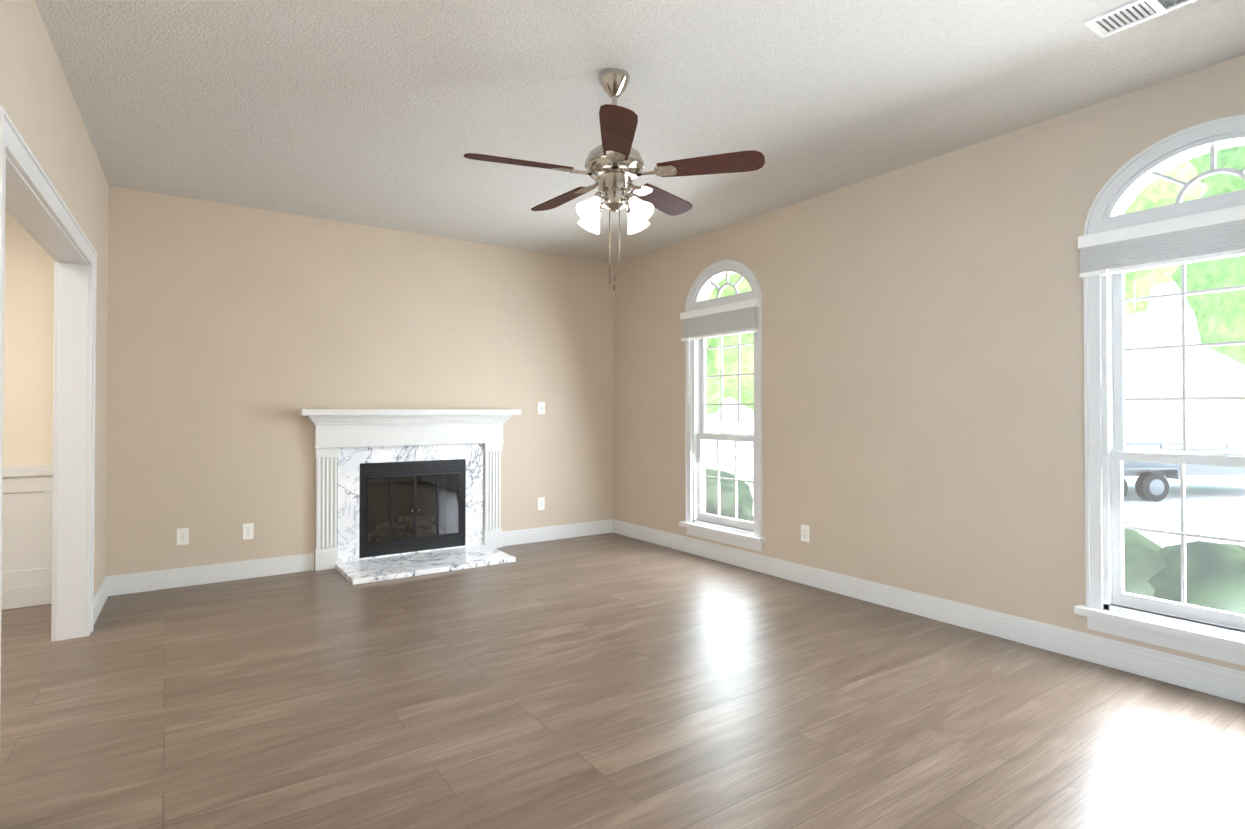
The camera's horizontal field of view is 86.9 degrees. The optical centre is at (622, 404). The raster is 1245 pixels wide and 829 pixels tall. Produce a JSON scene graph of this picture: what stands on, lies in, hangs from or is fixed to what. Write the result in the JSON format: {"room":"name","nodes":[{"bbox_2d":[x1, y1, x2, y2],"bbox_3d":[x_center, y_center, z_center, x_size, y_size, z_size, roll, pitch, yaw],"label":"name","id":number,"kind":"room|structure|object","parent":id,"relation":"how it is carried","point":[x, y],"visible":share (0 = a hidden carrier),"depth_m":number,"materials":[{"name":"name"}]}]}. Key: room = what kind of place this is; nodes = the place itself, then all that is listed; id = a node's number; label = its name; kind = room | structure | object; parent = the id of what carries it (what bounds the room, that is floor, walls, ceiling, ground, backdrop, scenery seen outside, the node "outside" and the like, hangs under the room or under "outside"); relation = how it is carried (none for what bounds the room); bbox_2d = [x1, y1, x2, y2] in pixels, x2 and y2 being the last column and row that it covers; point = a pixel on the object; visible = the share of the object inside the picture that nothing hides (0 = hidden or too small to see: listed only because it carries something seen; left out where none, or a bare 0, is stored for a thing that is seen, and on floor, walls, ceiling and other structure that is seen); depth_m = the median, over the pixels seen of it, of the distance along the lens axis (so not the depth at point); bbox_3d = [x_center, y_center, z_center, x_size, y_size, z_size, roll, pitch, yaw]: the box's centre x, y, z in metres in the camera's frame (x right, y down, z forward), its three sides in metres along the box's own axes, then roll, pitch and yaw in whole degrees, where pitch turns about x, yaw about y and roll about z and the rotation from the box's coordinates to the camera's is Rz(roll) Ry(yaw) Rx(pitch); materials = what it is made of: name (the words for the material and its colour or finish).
{"room":"living room","nodes":[
{"label":"living room","id":0,"kind":"room"},
{"bbox_2d":[0,0,108,595],"bbox_3d":[-1.823,-0.123,1.767,0.329,2.740,6.140,0,-1,-35],"label":"wall","id":1,"kind":"structure","parent":0,"point":[38,103],"depth_m":2.94,"materials":[{"name":"beige paint"}]},
{"bbox_2d":[0,106,96,693],"bbox_3d":[-2.458,0.196,2.748,0.247,2.123,2.106,0,-1,-35],"label":"door frame","id":2,"kind":"structure","parent":1,"relation":"attached to","point":[33,205],"depth_m":3.54,"materials":[{"name":"white wood"}]},
{"bbox_2d":[94,576,109,623],"bbox_3d":[-3.197,1.204,4.009,0.045,0.132,0.828,0,-1,-35],"label":"baseboard","id":3,"kind":"structure","parent":1,"relation":"attached to","point":[103,592],"depth_m":4.09,"materials":[{"name":"white wood"}]},
{"bbox_2d":[3,186,612,575],"bbox_3d":[-3.380,-0.094,4.516,7.895,2.740,0.150,0,-1,-35],"label":"wall","id":4,"kind":"structure","parent":0,"point":[239,337],"depth_m":4.97,"materials":[{"name":"beige paint"}]},
{"bbox_2d":[1,465,52,609],"bbox_3d":[-4.988,0.820,3.280,3.554,0.885,0.030,0,-1,-35],"label":"wainscoting","id":5,"kind":"structure","parent":4,"relation":"attached to","point":[27,491],"depth_m":4.14,"materials":[{"name":"white wood"}]},
{"bbox_2d":[177,528,188,544],"bbox_3d":[-3.086,0.927,4.612,0.070,0.115,0.008,0,-1,-35],"label":"electrical outlet","id":6,"kind":"object","parent":4,"relation":"attached to","point":[182,536],"visible":1,"depth_m":4.61,"materials":[{"name":"plastic"}]},
{"bbox_2d":[110,553,313,595],"bbox_3d":[-2.912,1.212,4.725,1.270,0.132,0.016,0,-1,-35],"label":"baseboard","id":7,"kind":"structure","parent":4,"relation":"attached to","point":[230,571],"depth_m":4.69,"materials":[{"name":"white wood"}]},
{"bbox_2d":[243,523,253,539],"bbox_3d":[-2.757,0.934,4.840,0.070,0.115,0.008,0,-1,-35],"label":"electrical outlet","id":8,"kind":"object","parent":4,"relation":"attached to","point":[248,530],"visible":1,"depth_m":4.84,"materials":[{"name":"plastic"}]},
{"bbox_2d":[538,497,544,509],"bbox_3d":[-0.769,0.939,6.219,0.070,0.115,0.008,0,-1,-35],"label":"electrical outlet","id":9,"kind":"object","parent":4,"relation":"attached to","point":[541,503],"visible":1,"depth_m":6.22,"materials":[{"name":"plastic"}]},
{"bbox_2d":[538,402,544,413],"bbox_3d":[-0.765,0.034,6.224,0.070,0.115,0.019,0,-1,-35],"label":"light switch","id":10,"kind":"object","parent":4,"relation":"attached to","point":[541,407],"visible":1,"depth_m":6.23,"materials":[{"name":"plastic"}]},
{"bbox_2d":[502,519,613,545],"bbox_3d":[-0.615,1.229,6.319,1.209,0.132,0.016,0,-1,-35],"label":"baseboard","id":11,"kind":"structure","parent":4,"relation":"attached to","point":[523,536],"depth_m":6.30,"materials":[{"name":"white wood"}]},
{"bbox_2d":[0,532,1244,828],"bbox_3d":[-1.525,1.309,1.959,8.045,0.120,6.440,0,-1,-35],"label":"floor","id":12,"kind":"structure","parent":0,"point":[612,680],"depth_m":2.67,"materials":[{"name":"brown wood"}]},
{"bbox_2d":[298,409,520,584],"bbox_3d":[-1.710,0.663,5.477,1.790,1.245,1.120,0,-1,-35],"label":"fireplace","id":13,"kind":"object","parent":12,"relation":"on","point":[399,493],"visible":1,"depth_m":5.42,"materials":[{"name":"white stone"}]},
{"bbox_2d":[35,0,1244,263],"bbox_3d":[-1.525,-1.551,1.989,8.045,0.120,6.440,0,-1,-35],"label":"ceiling","id":14,"kind":"structure","parent":0,"point":[387,114],"depth_m":3.10,"materials":[{"name":"white paint"}]},
{"bbox_2d":[463,68,764,289],"bbox_3d":[-0.070,-0.996,2.986,1.269,0.967,1.236,0,-1,-35],"label":"ceiling fan","id":15,"kind":"object","parent":14,"relation":"hanging from","point":[614,164],"visible":1,"depth_m":2.88,"materials":[{"name":"brown wood"}]},
{"bbox_2d":[1084,0,1196,37],"bbox_3d":[1.974,-1.481,2.432,0.170,0.010,0.400,0,-1,-35],"label":"ceiling vent","id":16,"kind":"object","parent":14,"relation":"in","point":[1123,17],"visible":1,"depth_m":2.50,"materials":[{"name":"metal"}]},
{"bbox_2d":[613,55,1244,670],"bbox_3d":[1.718,-0.097,4.224,0.150,2.740,6.440,0,-1,-35],"label":"wall","id":17,"kind":"structure","parent":0,"point":[923,377],"depth_m":3.94,"materials":[{"name":"beige paint"}]},
{"bbox_2d":[679,260,765,551],"bbox_3d":[0.839,-0.025,5.403,0.220,2.300,0.950,0,-1,-35],"label":"window","id":18,"kind":"structure","parent":17,"relation":"in","point":[703,318],"depth_m":5.46,"materials":[{"name":"plastic"}]},
{"bbox_2d":[801,525,808,541],"bbox_3d":[1.299,0.917,4.678,0.008,0.115,0.070,0,-1,-35],"label":"electrical outlet","id":19,"kind":"object","parent":17,"relation":"attached to","point":[805,533],"visible":1,"depth_m":4.67,"materials":[{"name":"plastic"}]},
{"bbox_2d":[614,519,1244,703],"bbox_3d":[1.650,1.206,4.163,0.016,0.132,6.140,0,-1,-35],"label":"baseboard","id":20,"kind":"structure","parent":17,"relation":"attached to","point":[1208,678],"depth_m":3.61,"materials":[{"name":"white wood"}]},
{"bbox_2d":[1074,115,1244,665],"bbox_3d":[2.589,-0.066,2.881,0.220,2.330,1.020,0,-1,-35],"label":"window","id":21,"kind":"structure","parent":17,"relation":"in","point":[1115,243],"depth_m":3.07,"materials":[{"name":"plastic"}]},
{"label":"outside","id":22,"kind":"structure","parent":0,"visible":0},
{"bbox_2d":[706,421,1244,547],"bbox_3d":[23.144,2.099,40.208,76.105,0.100,120.000,0,-1,-35],"label":"ground","id":23,"kind":"structure","parent":22,"point":[1211,503],"depth_m":13.53,"materials":[{"name":"white concrete"}]},
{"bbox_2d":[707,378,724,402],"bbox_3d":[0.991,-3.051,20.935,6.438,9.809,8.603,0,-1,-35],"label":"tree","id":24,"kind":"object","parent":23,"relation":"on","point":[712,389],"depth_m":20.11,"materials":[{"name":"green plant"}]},
{"bbox_2d":[707,274,753,397],"bbox_3d":[0.791,-1.943,12.871,6.317,7.429,5.432,0,-1,-35],"label":"tree","id":25,"kind":"object","parent":23,"relation":"on","point":[714,354],"depth_m":12.73,"materials":[{"name":"green plant"}]},
{"bbox_2d":[707,386,753,413],"bbox_3d":[3.225,-3.695,31.435,8.760,11.315,11.153,0,-1,-35],"label":"tree","id":26,"kind":"object","parent":23,"relation":"on","point":[745,398],"depth_m":28.92,"materials":[{"name":"green plant"}]},
{"bbox_2d":[706,468,1244,613],"bbox_3d":[2.143,1.309,5.866,1.549,1.214,11.011,0,-1,-35],"label":"hedge","id":27,"kind":"object","parent":23,"relation":"on","point":[1205,576],"depth_m":3.79,"materials":[{"name":"green plant"}]},
{"bbox_2d":[1124,160,1207,315],"bbox_3d":[11.848,-3.533,19.071,8.249,10.734,8.614,0,-1,-35],"label":"tree","id":28,"kind":"object","parent":23,"relation":"on","point":[1152,274],"depth_m":16.41,"materials":[{"name":"green plant"}]},
{"bbox_2d":[1124,442,1244,501],"bbox_3d":[11.083,1.292,13.188,7.300,0.950,2.540,0,-1,-5],"label":"trailer","id":29,"kind":"object","parent":23,"relation":"on","point":[1148,476],"depth_m":12.06,"materials":[{"name":"grey metal"}]},
{"bbox_2d":[1172,146,1244,364],"bbox_3d":[9.481,-3.056,7.978,7.679,9.548,6.803,0,-1,-35],"label":"tree","id":30,"kind":"object","parent":23,"relation":"on","point":[1202,272],"depth_m":9.31,"materials":[{"name":"green plant"}]}
]}

